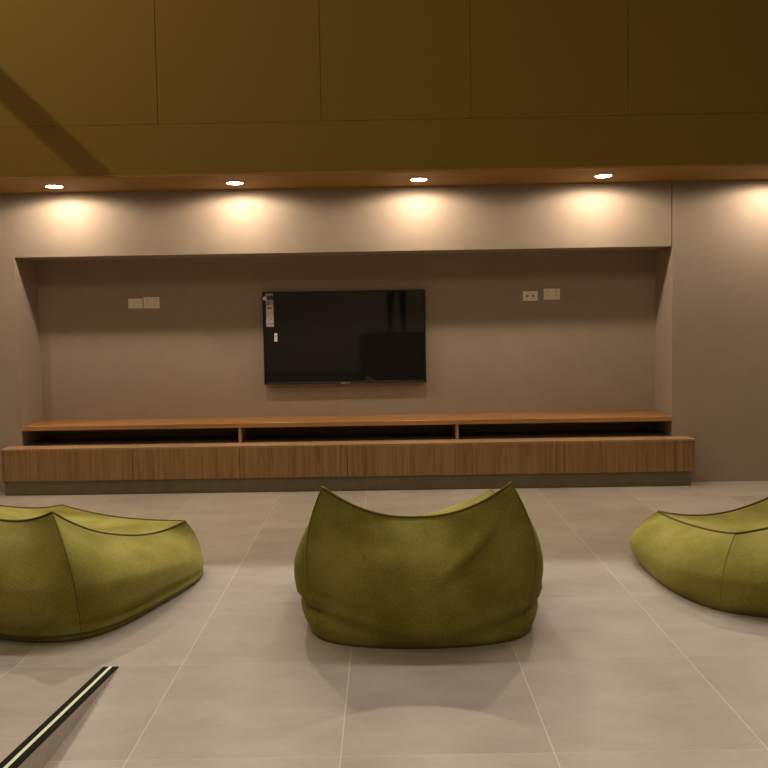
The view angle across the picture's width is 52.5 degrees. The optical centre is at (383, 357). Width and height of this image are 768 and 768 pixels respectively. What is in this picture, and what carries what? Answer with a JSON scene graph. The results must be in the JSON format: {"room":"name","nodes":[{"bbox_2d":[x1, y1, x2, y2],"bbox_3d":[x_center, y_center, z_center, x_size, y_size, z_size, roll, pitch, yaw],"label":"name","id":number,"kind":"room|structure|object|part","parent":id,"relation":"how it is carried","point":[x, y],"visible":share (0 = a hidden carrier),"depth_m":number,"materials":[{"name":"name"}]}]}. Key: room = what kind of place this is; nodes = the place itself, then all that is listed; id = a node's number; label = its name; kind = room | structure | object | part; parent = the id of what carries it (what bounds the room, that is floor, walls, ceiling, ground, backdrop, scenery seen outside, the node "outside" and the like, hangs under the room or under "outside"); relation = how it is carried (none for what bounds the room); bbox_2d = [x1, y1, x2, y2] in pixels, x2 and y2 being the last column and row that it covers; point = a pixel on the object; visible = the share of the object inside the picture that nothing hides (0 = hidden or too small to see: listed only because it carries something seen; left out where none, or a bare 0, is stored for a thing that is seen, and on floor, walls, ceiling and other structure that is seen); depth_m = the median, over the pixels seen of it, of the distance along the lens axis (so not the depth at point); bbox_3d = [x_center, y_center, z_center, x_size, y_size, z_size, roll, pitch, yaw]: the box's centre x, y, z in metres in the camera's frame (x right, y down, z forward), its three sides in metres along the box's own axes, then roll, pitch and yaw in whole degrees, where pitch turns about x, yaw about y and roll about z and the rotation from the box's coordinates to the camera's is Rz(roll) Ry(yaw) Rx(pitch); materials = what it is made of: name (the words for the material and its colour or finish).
{"room":"lounge","nodes":[
{"label":"lounge","id":0,"kind":"room"},
{"bbox_2d":[0,481,767,767],"bbox_3d":[0.322,1.285,0.068,8.300,0.120,12.300,-1,3,0],"label":"floor","id":1,"kind":"structure","parent":0,"point":[614,667],"depth_m":2.74,"materials":[{"name":"tile"}]},
{"bbox_2d":[0,666,118,767],"bbox_3d":[-2.308,1.061,1.714,2.728,0.242,2.115,-1,3,0],"label":"ramp","id":2,"kind":"object","parent":1,"relation":"on","point":[39,707],"visible":1,"depth_m":2.42,"materials":[{"name":"tile"}]},
{"bbox_2d":[0,504,203,642],"bbox_3d":[-1.571,0.836,3.617,1.400,0.468,1.067,1,3,27],"label":"bean bag","id":3,"kind":"object","parent":1,"relation":"on","point":[67,573],"visible":1,"depth_m":3.13,"materials":[{"name":"green fabric"}]},
{"bbox_2d":[1,411,694,495],"bbox_3d":[-0.261,0.696,5.747,4.903,0.479,0.485,-1,3,0],"label":"tv stand","id":4,"kind":"object","parent":1,"relation":"on","point":[596,448],"visible":1,"depth_m":5.53,"materials":[{"name":"brown wood"}]},
{"bbox_3d":[-2.627,0.771,5.596,0.171,0.214,0.135,-1,3,0],"label":"panel","id":5,"kind":"part","parent":4,"relation":"part of","materials":[{"name":"brown wood"}]},
{"bbox_3d":[-2.159,0.766,5.533,0.758,0.214,0.020,-1,3,1],"label":"drawer","id":6,"kind":"part","parent":4,"relation":"part of","materials":[{"name":"brown wood"}]},
{"bbox_3d":[-1.399,0.754,5.526,0.755,0.214,0.020,-1,3,1],"label":"drawer","id":7,"kind":"part","parent":4,"relation":"part of","materials":[{"name":"brown wood"}]},
{"bbox_3d":[-0.639,0.742,5.520,0.757,0.214,0.020,-1,3,1],"label":"drawer","id":8,"kind":"part","parent":4,"relation":"part of","materials":[{"name":"brown wood"}]},
{"bbox_2d":[22,411,671,430],"bbox_3d":[-0.276,0.470,5.802,4.695,0.034,0.352,-1,3,0],"label":"shelf","id":9,"kind":"object","parent":4,"relation":"attached to","point":[241,423],"depth_m":5.66,"materials":[{"name":"brown wood"}]},
{"bbox_3d":[0.121,0.729,5.513,0.756,0.214,0.020,-1,3,1],"label":"drawer","id":10,"kind":"part","parent":4,"relation":"part of","materials":[{"name":"brown wood"}]},
{"bbox_3d":[0.885,0.717,5.506,0.765,0.214,0.020,-1,3,0],"label":"drawer","id":11,"kind":"part","parent":4,"relation":"part of","materials":[{"name":"brown wood"}]},
{"bbox_3d":[1.659,0.704,5.500,0.775,0.214,0.020,-1,3,0],"label":"drawer","id":12,"kind":"part","parent":4,"relation":"part of","materials":[{"name":"brown wood"}]},
{"bbox_3d":[2.120,0.693,5.554,0.138,0.214,0.135,-1,3,0],"label":"panel","id":13,"kind":"part","parent":4,"relation":"part of","materials":[{"name":"brown wood"}]},
{"bbox_2d":[294,482,542,648],"bbox_3d":[0.138,0.763,3.344,1.008,0.583,1.019,-1,3,0],"label":"bean bag","id":14,"kind":"object","parent":1,"relation":"on","point":[469,573],"visible":1,"depth_m":2.95,"materials":[{"name":"green fabric"}]},
{"bbox_2d":[630,497,767,617],"bbox_3d":[1.928,0.756,3.655,1.420,0.504,1.247,-1,3,0],"label":"bean bag","id":15,"kind":"object","parent":1,"relation":"on","point":[717,561],"visible":1,"depth_m":3.36,"materials":[{"name":"green fabric"}]},
{"bbox_2d":[0,0,767,176],"bbox_3d":[0.265,-1.823,5.019,8.000,1.232,0.132,-1,3,1],"label":"wall","id":16,"kind":"structure","parent":0,"point":[88,87],"depth_m":4.96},
{"bbox_2d":[0,180,767,491],"bbox_3d":[0.300,-0.157,5.845,8.000,2.153,0.505,-1,3,0],"label":"wall","id":17,"kind":"structure","parent":0,"point":[679,331],"depth_m":5.90,"materials":[{"name":"beige paint"}]},
{"bbox_2d":[128,299,142,307],"bbox_3d":[-1.894,-0.411,5.941,0.108,0.074,0.011,-1,3,1],"label":"wall plate","id":18,"kind":"object","parent":17,"relation":"attached to","point":[132,303],"visible":1,"depth_m":5.94,"materials":[{"name":"beige plastic"}]},
{"bbox_2d":[143,297,159,307],"bbox_3d":[-1.772,-0.417,5.938,0.121,0.085,0.013,-1,3,0],"label":"power outlet","id":19,"kind":"object","parent":17,"relation":"attached to","point":[149,302],"visible":1,"depth_m":5.94,"materials":[{"name":"beige plastic"}]},
{"bbox_2d":[262,289,425,384],"bbox_3d":[-0.299,-0.154,5.919,1.229,0.701,0.056,-1,3,1],"label":"television","id":20,"kind":"object","parent":17,"relation":"attached to","point":[361,336],"visible":1,"depth_m":5.90,"materials":[{"name":"black plastic"}]},
{"bbox_2d":[523,291,537,300],"bbox_3d":[1.109,-0.466,5.915,0.113,0.074,0.010,-1,3,1],"label":"outlet","id":21,"kind":"object","parent":17,"relation":"attached to","point":[527,295],"visible":1,"depth_m":5.91,"materials":[{"name":"beige plastic"}]},
{"bbox_2d":[544,288,559,299],"bbox_3d":[1.272,-0.480,5.911,0.122,0.084,0.013,-1,3,0],"label":"power outlet","id":22,"kind":"object","parent":17,"relation":"attached to","point":[549,294],"visible":1,"depth_m":5.91,"materials":[{"name":"beige plastic"}]},
{"bbox_2d":[0,163,767,193],"bbox_3d":[0.278,-1.298,5.510,8.000,0.160,1.054,-1,3,0],"label":"ceiling","id":23,"kind":"structure","parent":0,"point":[743,171],"depth_m":5.20,"materials":[{"name":"brown paint"}]},
{"bbox_2d":[45,185,63,187],"bbox_3d":[-2.244,-1.162,5.309,0.122,0.004,0.122,-1,3,0],"label":"recessed light","id":24,"kind":"object","parent":23,"relation":"in","point":[47,186],"visible":1,"depth_m":5.30,"materials":[{"name":"white metal"}]},
{"bbox_2d":[226,182,243,184],"bbox_3d":[-1.012,-1.182,5.293,0.122,0.004,0.122,-1,3,0],"label":"recessed light","id":25,"kind":"object","parent":23,"relation":"in","point":[229,183],"visible":1,"depth_m":5.30,"materials":[{"name":"white metal"}]},
{"bbox_2d":[410,178,427,181],"bbox_3d":[0.236,-1.202,5.277,0.122,0.004,0.122,-1,3,1],"label":"recessed light","id":26,"kind":"object","parent":23,"relation":"in","point":[413,179],"visible":1,"depth_m":5.26,"materials":[{"name":"white metal"}]},
{"bbox_2d":[594,174,612,177],"bbox_3d":[1.478,-1.222,5.256,0.122,0.004,0.122,-1,3,0],"label":"recessed light","id":27,"kind":"object","parent":23,"relation":"in","point":[602,175],"visible":1,"depth_m":5.26,"materials":[{"name":"white metal"}]}
]}

